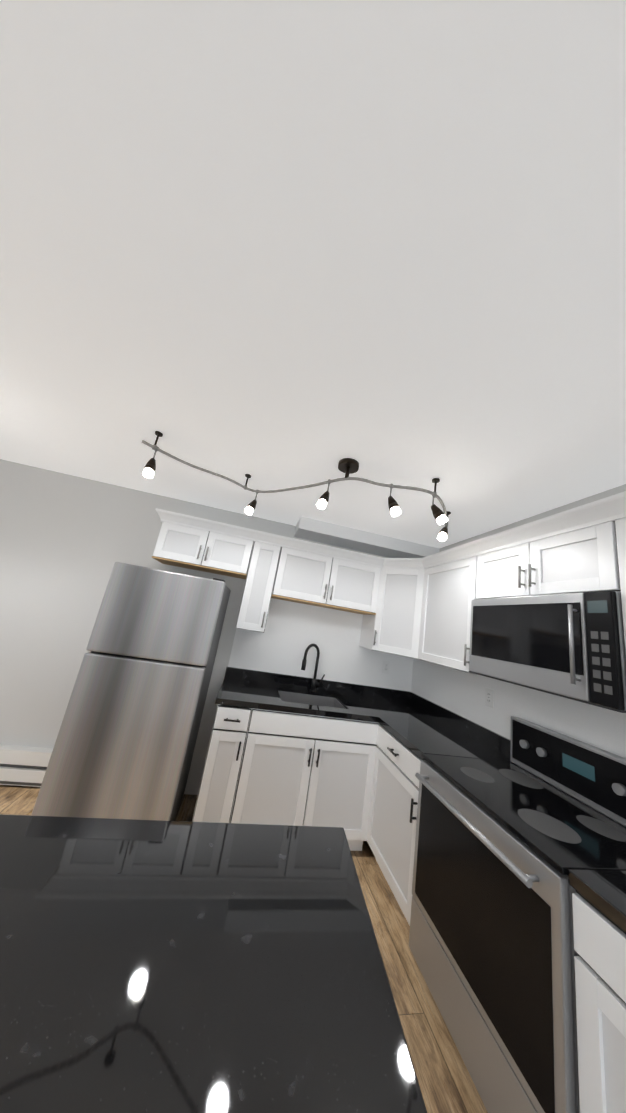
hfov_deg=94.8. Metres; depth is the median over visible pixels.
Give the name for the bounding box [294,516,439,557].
ceiling soffit
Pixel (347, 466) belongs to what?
track light
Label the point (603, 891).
countertop
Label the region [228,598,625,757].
wall
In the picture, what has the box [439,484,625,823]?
wall
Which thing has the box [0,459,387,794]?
wall
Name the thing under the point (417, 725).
countertop
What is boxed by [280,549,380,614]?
upper cabinet
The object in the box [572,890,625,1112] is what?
base cabinet
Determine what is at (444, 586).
upper cabinet
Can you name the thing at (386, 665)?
electrical outlet
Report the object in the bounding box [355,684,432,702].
backsplash
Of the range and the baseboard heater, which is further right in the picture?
the range
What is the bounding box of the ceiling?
[0,0,625,547]
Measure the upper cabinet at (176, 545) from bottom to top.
0.762 m
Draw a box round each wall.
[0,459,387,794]
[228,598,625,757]
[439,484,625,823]
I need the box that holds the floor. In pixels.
[0,785,487,1112]
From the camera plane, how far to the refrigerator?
1.82 m
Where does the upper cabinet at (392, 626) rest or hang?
attached to the wall at (67, 541)
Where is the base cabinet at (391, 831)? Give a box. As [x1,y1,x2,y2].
[367,724,421,925]
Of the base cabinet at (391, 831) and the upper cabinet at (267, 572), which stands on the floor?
the base cabinet at (391, 831)
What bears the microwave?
attached to the upper cabinet at (590, 559)
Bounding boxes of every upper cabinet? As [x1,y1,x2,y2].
[152,522,263,629]
[244,543,291,632]
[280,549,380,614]
[359,568,424,658]
[418,559,465,670]
[462,523,609,674]
[606,518,625,650]
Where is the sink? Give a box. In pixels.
[278,691,345,708]
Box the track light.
[141,431,450,540]
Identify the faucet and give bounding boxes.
[301,644,324,692]
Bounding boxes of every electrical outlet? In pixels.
[382,661,389,673]
[485,688,493,707]
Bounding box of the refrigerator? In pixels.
[31,562,230,820]
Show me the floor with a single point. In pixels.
(446, 1082)
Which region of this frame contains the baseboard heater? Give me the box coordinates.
[0,744,52,786]
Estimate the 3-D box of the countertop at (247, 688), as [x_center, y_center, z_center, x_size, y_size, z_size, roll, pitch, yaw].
[0.162,1.187,2.433,1.837,0.138,0.649,12,-13,-10]
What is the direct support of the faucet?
on the countertop at (247, 688)
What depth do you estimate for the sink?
2.55 m
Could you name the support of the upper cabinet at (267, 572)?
attached to the wall at (67, 541)
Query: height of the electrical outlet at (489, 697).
0.116 m
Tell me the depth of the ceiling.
0.77 m
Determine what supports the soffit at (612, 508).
attached to the wall at (67, 541)
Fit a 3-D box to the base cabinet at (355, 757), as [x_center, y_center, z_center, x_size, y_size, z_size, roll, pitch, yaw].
[0.639,1.795,2.427,0.671,0.876,0.625,12,-13,-10]
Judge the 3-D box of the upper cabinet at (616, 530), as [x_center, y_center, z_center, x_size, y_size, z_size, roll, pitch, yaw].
[1.409,0.203,0.938,0.335,0.762,0.450,12,-13,-10]
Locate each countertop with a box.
[0,814,426,1112]
[215,667,441,722]
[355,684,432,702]
[379,699,516,765]
[568,869,625,931]
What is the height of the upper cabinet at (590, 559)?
0.762 m
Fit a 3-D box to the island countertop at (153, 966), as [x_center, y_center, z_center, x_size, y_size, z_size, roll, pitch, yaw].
[-0.478,0.640,0.339,1.386,0.040,0.927,12,-13,-10]
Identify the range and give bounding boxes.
[409,716,625,1112]
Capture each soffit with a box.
[155,491,625,568]
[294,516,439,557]
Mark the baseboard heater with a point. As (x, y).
(23, 765)
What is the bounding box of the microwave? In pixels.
[469,591,625,712]

